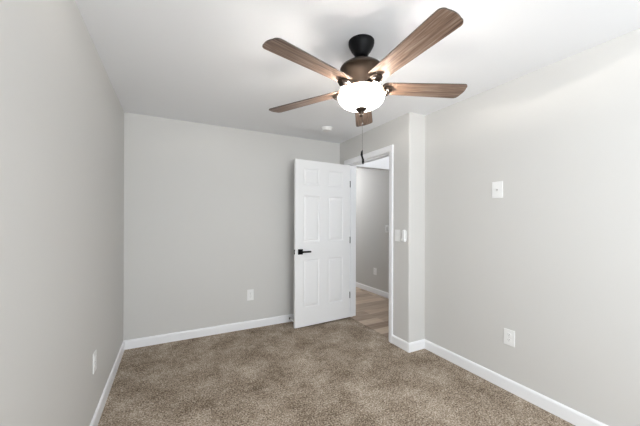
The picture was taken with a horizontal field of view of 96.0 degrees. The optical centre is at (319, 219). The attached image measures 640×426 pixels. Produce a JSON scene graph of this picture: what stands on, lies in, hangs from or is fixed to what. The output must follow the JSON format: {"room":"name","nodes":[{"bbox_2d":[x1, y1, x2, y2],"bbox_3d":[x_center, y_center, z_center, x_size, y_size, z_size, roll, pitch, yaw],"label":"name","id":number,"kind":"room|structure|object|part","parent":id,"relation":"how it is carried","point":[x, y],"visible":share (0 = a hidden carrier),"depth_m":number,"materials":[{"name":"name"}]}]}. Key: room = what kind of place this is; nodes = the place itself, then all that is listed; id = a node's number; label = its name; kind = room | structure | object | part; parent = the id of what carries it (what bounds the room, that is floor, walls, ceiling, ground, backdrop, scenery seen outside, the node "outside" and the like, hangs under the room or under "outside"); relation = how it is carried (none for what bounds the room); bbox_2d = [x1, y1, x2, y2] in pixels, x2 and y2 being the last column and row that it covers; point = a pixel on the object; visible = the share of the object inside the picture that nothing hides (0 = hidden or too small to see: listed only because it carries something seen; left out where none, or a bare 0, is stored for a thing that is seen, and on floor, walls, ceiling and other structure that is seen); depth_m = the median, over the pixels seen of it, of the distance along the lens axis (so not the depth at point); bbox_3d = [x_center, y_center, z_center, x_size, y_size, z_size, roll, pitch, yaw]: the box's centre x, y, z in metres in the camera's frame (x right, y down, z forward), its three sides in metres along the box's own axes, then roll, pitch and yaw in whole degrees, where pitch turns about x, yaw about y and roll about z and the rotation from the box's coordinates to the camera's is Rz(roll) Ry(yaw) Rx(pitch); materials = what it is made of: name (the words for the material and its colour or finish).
{"room":"empty bedroom","nodes":[
{"label":"empty bedroom","id":0,"kind":"room"},
{"bbox_2d":[0,0,123,425],"bbox_3d":[-0.814,0.118,0.496,0.120,2.440,5.720,0,0,-27],"label":"wall","id":1,"kind":"structure","parent":0,"point":[62,113],"depth_m":1.22,"materials":[{"name":"white paint"}]},
{"bbox_2d":[93,350,96,373],"bbox_3d":[-1.437,0.905,1.839,0.009,0.125,0.078,0,0,-27],"label":"wall outlet","id":2,"kind":"object","parent":1,"relation":"attached to","point":[95,352],"visible":1,"depth_m":1.83,"materials":[{"name":"white plastic"}]},
{"bbox_2d":[90,341,124,425],"bbox_3d":[-0.728,1.291,0.468,0.014,0.094,5.586,0,0,-27],"label":"baseboard","id":3,"kind":"structure","parent":1,"relation":"attached to","point":[95,420],"depth_m":2.16,"materials":[{"name":"white paint"}]},
{"bbox_2d":[123,112,339,339],"bbox_3d":[-0.895,0.117,3.605,2.585,2.440,0.120,0,0,-27],"label":"wall","id":4,"kind":"structure","parent":0,"point":[209,209],"depth_m":3.31,"materials":[{"name":"white paint"}]},
{"bbox_2d":[123,314,293,349],"bbox_3d":[-0.869,1.290,3.546,2.585,0.094,0.014,0,0,-27],"label":"baseboard","id":5,"kind":"structure","parent":4,"relation":"attached to","point":[195,333],"depth_m":3.30,"materials":[{"name":"white paint"}]},
{"bbox_2d":[247,289,253,300],"bbox_3d":[-0.858,0.925,3.553,0.080,0.135,0.009,0,0,-27],"label":"wall outlet","id":6,"kind":"object","parent":4,"relation":"attached to","point":[250,293],"visible":1,"depth_m":3.55,"materials":[{"name":"white plastic"}]},
{"bbox_2d":[98,287,574,425],"bbox_3d":[0.377,1.391,2.395,3.985,0.102,8.240,0,0,-27],"label":"floor","id":7,"kind":"structure","parent":0,"point":[340,372],"depth_m":2.35,"materials":[{"name":"carpet"}]},
{"bbox_2d":[75,0,639,142],"bbox_3d":[0.517,-1.147,1.113,3.042,0.100,5.840,0,0,-27],"label":"ceiling","id":8,"kind":"structure","parent":0,"point":[197,61],"depth_m":1.84,"materials":[{"name":"white paint"}]},
{"bbox_2d":[321,126,332,131],"bbox_3d":[0.082,-1.080,3.448,0.140,0.038,0.140,0,0,-27],"label":"smoke detector","id":9,"kind":"object","parent":8,"relation":"attached to","point":[325,128],"visible":1,"depth_m":3.40,"materials":[{"name":"white plastic"}]},
{"bbox_2d":[262,7,466,163],"bbox_3d":[0.272,-0.722,1.735,1.317,0.752,1.272,0,0,-27],"label":"ceiling fan","id":10,"kind":"object","parent":8,"relation":"hanging from","point":[360,77],"visible":1,"depth_m":1.66,"materials":[{"name":"brown wood"}]},
{"bbox_3d":[-0.102,-0.803,1.973,0.560,0.006,0.140,-2,9,28],"label":"blade","id":11,"kind":"part","parent":10,"relation":"part of","materials":[{"name":"brown wood"}]},
{"bbox_3d":[-0.038,-0.814,1.501,0.560,0.006,0.140,-1,8,-44],"label":"blade","id":12,"kind":"part","parent":10,"relation":"part of","materials":[{"name":"brown wood"}]},
{"bbox_3d":[0.254,-0.727,1.780,0.285,0.085,0.285,0,0,-27],"label":"lamp shade","id":13,"kind":"part","parent":10,"relation":"part of","materials":[{"name":"white glass"}]},
{"bbox_3d":[0.263,-0.543,1.785,0.010,0.230,0.010,0,0,-27],"label":"pull chain","id":14,"kind":"part","parent":10,"relation":"part of","materials":[{"name":"grey metal"}]},
{"bbox_3d":[0.328,-0.811,2.179,0.140,0.006,0.560,-12,-3,10],"label":"blade","id":15,"kind":"part","parent":10,"relation":"part of","materials":[{"name":"brown wood"}]},
{"bbox_3d":[0.430,-0.829,1.415,0.140,0.006,0.560,10,-6,-25],"label":"blade","id":16,"kind":"part","parent":10,"relation":"part of","materials":[{"name":"brown wood"}]},
{"bbox_3d":[0.656,-0.827,1.834,0.560,0.006,0.140,-1,-11,-8],"label":"blade","id":17,"kind":"part","parent":10,"relation":"part of","materials":[{"name":"brown wood"}]},
{"bbox_2d":[356,168,388,292],"bbox_3d":[1.411,0.126,4.614,0.120,2.440,5.000,0,0,-27],"label":"wall","id":18,"kind":"structure","parent":0,"point":[372,186],"depth_m":5.33,"materials":[{"name":"grey paint"}]},
{"bbox_2d":[356,282,388,298],"bbox_3d":[1.347,1.298,4.584,0.014,0.094,5.000,0,0,-27],"label":"baseboard","id":19,"kind":"structure","parent":18,"relation":"attached to","point":[359,285],"depth_m":5.28,"materials":[{"name":"white paint"}]},
{"bbox_2d":[356,156,388,170],"bbox_3d":[0.924,-0.926,4.328,1.015,0.340,0.120,0,0,-27],"label":"ceiling","id":20,"kind":"structure","parent":0,"point":[382,164],"depth_m":4.24,"materials":[{"name":"white paint"}]},
{"bbox_2d":[340,112,424,342],"bbox_3d":[0.664,0.123,3.639,0.217,2.440,1.490,0,0,-27],"label":"wall","id":21,"kind":"structure","parent":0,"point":[406,132],"depth_m":3.01,"materials":[{"name":"white paint"}]},
{"bbox_2d":[344,145,393,342],"bbox_3d":[0.629,0.261,3.609,0.162,2.163,0.987,0,0,-27],"label":"door frame","id":22,"kind":"structure","parent":21,"relation":"attached to","point":[352,278],"depth_m":3.70,"materials":[{"name":"white paint"}]},
{"bbox_2d":[289,159,350,327],"bbox_3d":[0.028,0.290,3.789,0.883,2.066,0.270,0,0,-31],"label":"door","id":23,"kind":"structure","parent":22,"relation":"attached to","point":[321,189],"depth_m":3.69,"materials":[{"name":"white paint"}]},
{"bbox_3d":[-0.188,0.393,3.535,0.158,0.066,0.058,0,0,-31],"label":"handle","id":24,"kind":"part","parent":23,"relation":"part of","materials":[{"name":"black metal"}]},
{"bbox_2d":[395,230,399,241],"bbox_3d":[0.827,0.168,3.074,0.010,0.124,0.080,0,0,-27],"label":"light switch","id":25,"kind":"object","parent":21,"relation":"attached to","point":[397,232],"visible":1,"depth_m":3.07,"materials":[{"name":"white plastic"}]},
{"bbox_2d":[401,230,406,241],"bbox_3d":[0.865,0.166,2.983,0.027,0.128,0.058,0,0,-27],"label":"wall control","id":26,"kind":"object","parent":21,"relation":"attached to","point":[404,233],"visible":1,"depth_m":2.97,"materials":[{"name":"white plastic"}]},
{"bbox_2d":[424,28,639,425],"bbox_3d":[2.102,0.128,1.218,0.120,2.440,4.330,0,0,-27],"label":"wall","id":27,"kind":"structure","parent":0,"point":[553,261],"depth_m":2.03,"materials":[{"name":"white paint"}]},
{"bbox_2d":[492,181,502,197],"bbox_3d":[1.445,-0.245,2.349,0.013,0.135,0.086,0,0,-27],"label":"cable plate","id":28,"kind":"object","parent":27,"relation":"attached to","point":[497,187],"visible":1,"depth_m":2.35,"materials":[{"name":"white plastic"}]},
{"bbox_2d":[392,335,607,425],"bbox_3d":[1.910,1.300,1.201,0.230,0.094,4.471,0,0,-27],"label":"baseboard","id":29,"kind":"structure","parent":27,"relation":"attached to","point":[564,412],"depth_m":2.27,"materials":[{"name":"white paint"}]},
{"bbox_2d":[504,328,514,346],"bbox_3d":[1.487,0.924,2.265,0.009,0.125,0.083,0,0,-27],"label":"wall outlet","id":30,"kind":"object","parent":27,"relation":"attached to","point":[509,335],"visible":1,"depth_m":2.26,"materials":[{"name":"white plastic"}]}
]}

